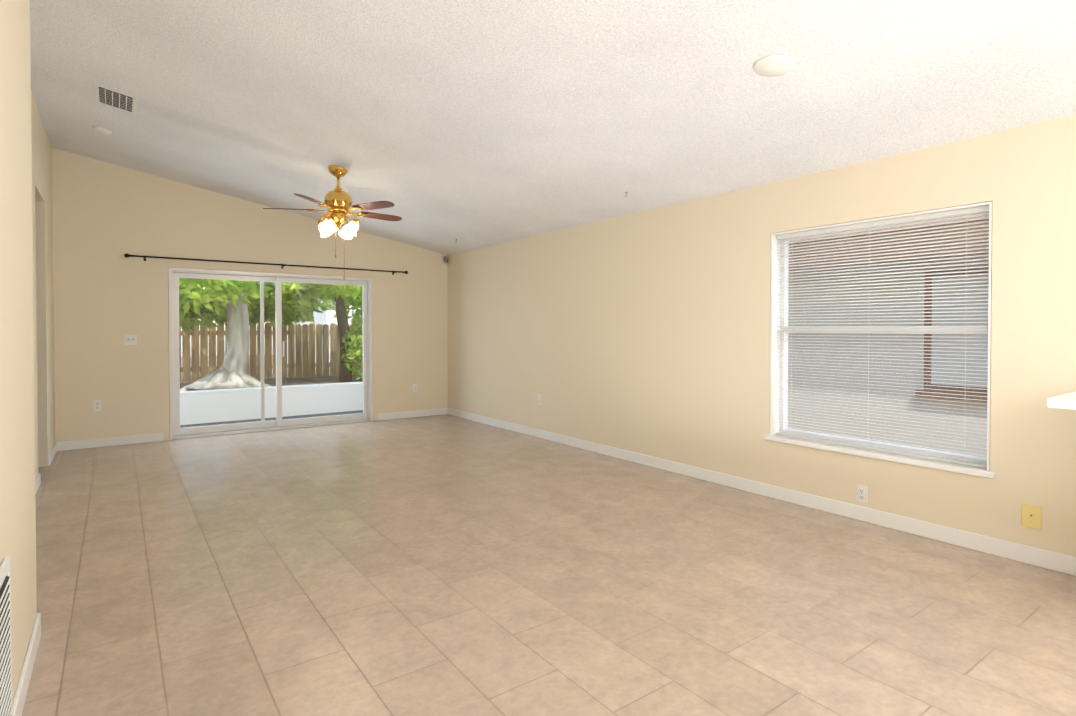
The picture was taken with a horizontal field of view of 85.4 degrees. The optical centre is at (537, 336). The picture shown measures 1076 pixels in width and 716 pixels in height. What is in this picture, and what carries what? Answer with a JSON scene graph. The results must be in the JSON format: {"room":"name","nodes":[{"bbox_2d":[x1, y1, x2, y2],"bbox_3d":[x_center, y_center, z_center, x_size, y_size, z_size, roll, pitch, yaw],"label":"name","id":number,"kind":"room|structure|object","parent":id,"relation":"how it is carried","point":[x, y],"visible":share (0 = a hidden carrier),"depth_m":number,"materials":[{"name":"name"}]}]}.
{"room":"empty living room","nodes":[
{"label":"empty living room","id":0,"kind":"room"},
{"bbox_2d":[0,0,36,701],"bbox_3d":[-1.069,-0.524,0.036,1.130,3.600,5.000,-1,1,-36],"label":"wall","id":1,"kind":"structure","parent":0,"point":[17,491],"depth_m":2.00,"materials":[{"name":"paint"}]},
{"bbox_2d":[0,556,12,715],"bbox_3d":[-1.377,0.947,1.464,0.019,0.580,0.685,-1,1,-36],"label":"air vent","id":2,"kind":"object","parent":1,"relation":"in","point":[6,699],"visible":1,"depth_m":1.65,"materials":[{"name":"white plastic"}]},
{"bbox_2d":[12,612,41,715],"bbox_3d":[-1.840,1.202,2.101,0.014,0.095,0.814,-1,1,-36],"label":"baseboard","id":3,"kind":"structure","parent":1,"relation":"attached to","point":[20,695],"depth_m":2.07,"materials":[{"name":"white wood"}]},
{"bbox_2d":[35,473,40,494],"bbox_3d":[-3.182,1.183,3.529,0.014,0.095,3.100,-1,1,-36],"label":"baseboard","id":4,"kind":"structure","parent":1,"relation":"attached to","point":[38,479],"depth_m":4.63,"materials":[{"name":"white wood"}]},
{"bbox_2d":[31,90,54,478],"bbox_3d":[-3.705,-0.578,4.115,0.120,3.600,4.700,-1,1,-36],"label":"wall","id":5,"kind":"structure","parent":0,"point":[43,300],"depth_m":5.39,"materials":[{"name":"paint"}]},
{"bbox_2d":[48,442,59,465],"bbox_3d":[-4.781,1.154,5.741,0.014,0.095,0.760,-1,1,-36],"label":"baseboard","id":6,"kind":"structure","parent":5,"relation":"attached to","point":[56,447],"depth_m":5.76,"materials":[{"name":"white wood"}]},
{"bbox_2d":[52,148,447,441],"bbox_3d":[-3.252,-0.622,7.465,4.940,3.600,0.200,-1,1,-36],"label":"wall","id":7,"kind":"structure","parent":0,"point":[108,295],"depth_m":6.58,"materials":[{"name":"paint"}]},
{"bbox_2d":[93,400,101,410],"bbox_3d":[-4.742,0.744,6.275,0.072,0.116,0.009,-1,1,-36],"label":"electrical outlet","id":8,"kind":"object","parent":7,"relation":"attached to","point":[97,405],"visible":1,"depth_m":6.27,"materials":[{"name":"white plastic"}]},
{"bbox_2d":[60,433,162,450],"bbox_3d":[-4.643,1.146,6.348,0.950,0.095,0.018,-1,1,-36],"label":"baseboard","id":9,"kind":"structure","parent":7,"relation":"attached to","point":[157,437],"depth_m":6.34,"materials":[{"name":"white wood"}]},
{"bbox_2d":[124,335,136,344],"bbox_3d":[-4.497,0.037,6.438,0.116,0.116,0.018,-1,1,-36],"label":"double light switch","id":10,"kind":"object","parent":7,"relation":"attached to","point":[130,339],"visible":1,"depth_m":6.44,"materials":[{"name":"white plastic"}]},
{"bbox_2d":[124,253,407,274],"bbox_3d":[-3.186,-0.887,7.319,3.276,0.064,0.107,-1,1,-36],"label":"curtain rod","id":11,"kind":"object","parent":7,"relation":"attached to","point":[126,255],"visible":1,"depth_m":7.10,"materials":[{"name":"black metal"}]},
{"bbox_2d":[168,267,372,439],"bbox_3d":[-3.299,0.190,7.421,2.374,1.976,0.174,-1,1,-36],"label":"sliding door","id":12,"kind":"structure","parent":7,"relation":"in","point":[175,275],"depth_m":7.36,"materials":[{"name":"white metal"}]},
{"bbox_2d":[377,408,447,420],"bbox_3d":[-1.807,1.119,8.399,1.050,0.095,0.018,-1,1,-36],"label":"baseboard","id":13,"kind":"structure","parent":7,"relation":"attached to","point":[441,411],"depth_m":8.38,"materials":[{"name":"white wood"}]},
{"bbox_2d":[413,384,416,391],"bbox_3d":[-1.777,0.746,8.421,0.072,0.116,0.009,-1,1,-36],"label":"electrical outlet","id":14,"kind":"object","parent":7,"relation":"attached to","point":[414,387],"visible":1,"depth_m":8.42,"materials":[{"name":"white plastic"}]},
{"bbox_2d":[22,414,1075,715],"bbox_3d":[-1.012,1.297,3.002,6.570,0.120,10.100,-1,1,-36],"label":"floor","id":15,"kind":"structure","parent":0,"point":[446,564],"depth_m":2.81,"materials":[{"name":"tile"}]},
{"bbox_2d":[30,0,1075,254],"bbox_3d":[-1.036,-1.814,3.036,7.020,1.493,10.650,-1,1,-36],"label":"ceiling","id":16,"kind":"structure","parent":0,"point":[442,126],"depth_m":3.57,"materials":[{"name":"white paint"}]},
{"bbox_2d":[93,126,111,135],"bbox_3d":[-3.933,-1.855,5.266,0.138,0.051,0.140,-1,1,-36],"label":"smoke detector","id":17,"kind":"object","parent":16,"relation":"attached to","point":[101,130],"visible":0.98,"depth_m":5.23,"materials":[{"name":"white plastic"}]},
{"bbox_2d":[94,83,137,113],"bbox_3d":[-3.277,-1.837,4.531,0.266,0.057,0.420,-1,1,-36],"label":"ceiling vent","id":18,"kind":"object","parent":16,"relation":"in","point":[115,99],"visible":1,"depth_m":4.50,"materials":[{"name":"white plastic"}]},
{"bbox_2d":[263,165,401,279],"bbox_3d":[-1.859,-1.065,5.500,1.254,1.070,1.259,-1,1,-36],"label":"fan","id":19,"kind":"object","parent":16,"relation":"hanging from","point":[338,202],"visible":1,"depth_m":5.39,"materials":[{"name":"gold metal"}]},
{"bbox_2d":[753,55,792,76],"bbox_3d":[1.185,-1.362,2.939,0.185,0.040,0.188,-1,1,-36],"label":"ceiling plate","id":20,"kind":"object","parent":16,"relation":"attached to","point":[772,65],"visible":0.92,"depth_m":2.92,"materials":[{"name":"white plastic"}]},
{"bbox_2d":[447,115,1075,556],"bbox_3d":[1.569,-0.587,4.844,0.200,3.600,9.700,-1,1,-36],"label":"wall","id":21,"kind":"structure","parent":0,"point":[645,333],"depth_m":4.58,"materials":[{"name":"paint"}]},
{"bbox_2d":[538,394,541,404],"bbox_3d":[0.018,0.737,6.825,0.009,0.116,0.072,-1,1,-36],"label":"electrical outlet","id":22,"kind":"object","parent":21,"relation":"attached to","point":[539,399],"visible":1,"depth_m":6.82,"materials":[{"name":"white plastic"}]},
{"bbox_2d":[448,408,1075,575],"bbox_3d":[1.482,1.166,4.804,0.014,0.095,9.700,-1,1,-36],"label":"baseboard","id":23,"kind":"structure","parent":21,"relation":"attached to","point":[1026,554],"depth_m":4.02,"materials":[{"name":"white wood"}]},
{"bbox_2d":[856,484,867,503],"bbox_3d":[2.153,1.048,3.877,0.009,0.116,0.072,-1,1,-36],"label":"electrical outlet","id":24,"kind":"object","parent":21,"relation":"attached to","point":[861,493],"visible":1,"depth_m":3.87,"materials":[{"name":"white plastic"}]},
{"bbox_2d":[764,201,995,478],"bbox_3d":[2.218,0.010,3.902,0.200,1.564,1.440,-1,1,-36],"label":"window","id":25,"kind":"structure","parent":21,"relation":"in","point":[782,432],"depth_m":3.83,"materials":[{"name":"white plastic"}]},
{"bbox_2d":[1021,503,1041,529],"bbox_3d":[2.673,0.975,3.158,0.009,0.125,0.086,-1,1,-36],"label":"cable wall plate","id":26,"kind":"object","parent":21,"relation":"attached to","point":[1031,516],"visible":1,"depth_m":3.15,"materials":[{"name":"yellow plastic"}]},
{"bbox_2d":[1047,391,1075,409],"bbox_3d":[2.944,0.755,2.061,0.846,0.987,1.590,-1,1,-36],"label":"countertop","id":27,"kind":"structure","parent":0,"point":[1066,401],"depth_m":2.42,"materials":[{"name":"white"}]},
{"label":"outside","id":28,"kind":"structure","parent":0,"visible":0},
{"bbox_2d":[180,355,362,388],"bbox_3d":[-0.168,1.285,8.857,60.000,0.750,65.000,-1,1,-36],"label":"ground","id":29,"kind":"structure","parent":28,"point":[300,381],"depth_m":11.58,"materials":[{"name":"soil"}]},
{"bbox_2d":[179,323,362,382],"bbox_3d":[-5.136,0.290,12.319,9.022,1.210,0.066,-1,1,-36],"label":"fence","id":30,"kind":"object","parent":29,"relation":"on","point":[334,351],"depth_m":12.05,"materials":[{"name":"brown wood"}]},
{"bbox_2d":[179,278,362,390],"bbox_3d":[-4.540,-0.826,10.360,7.241,3.929,4.344,-1,1,-36],"label":"trees","id":31,"kind":"object","parent":29,"relation":"on","point":[298,315],"depth_m":9.82,"materials":[{"name":"green plant"}]},
{"bbox_2d":[180,382,362,424],"bbox_3d":[-2.136,1.112,9.869,20.000,0.770,0.180,-1,1,-36],"label":"wall","id":32,"kind":"structure","parent":29,"relation":"on","point":[296,405],"depth_m":8.47,"materials":[{"name":"white paint"}]},
{"bbox_2d":[287,292,361,368],"bbox_3d":[-4.381,-0.265,20.293,7.400,3.250,5.500,-1,1,-36],"label":"house","id":33,"kind":"structure","parent":29,"relation":"on","point":[322,318],"depth_m":16.27,"materials":[{"name":"grey paint"}]},
{"bbox_2d":[788,215,988,456],"bbox_3d":[7.611,-0.685,7.053,6.677,4.437,15.600,-1,1,-36],"label":"neighbor house","id":34,"kind":"structure","parent":29,"relation":"on","point":[837,377],"depth_m":7.00,"materials":[{"name":"grey paint"}]},
{"bbox_2d":[180,410,362,427],"bbox_3d":[-1.770,1.339,9.367,20.000,0.330,1.098,-1,1,-36],"label":"floor","id":35,"kind":"structure","parent":28,"point":[274,418],"depth_m":8.43,"materials":[{"name":"concrete"}]}
]}

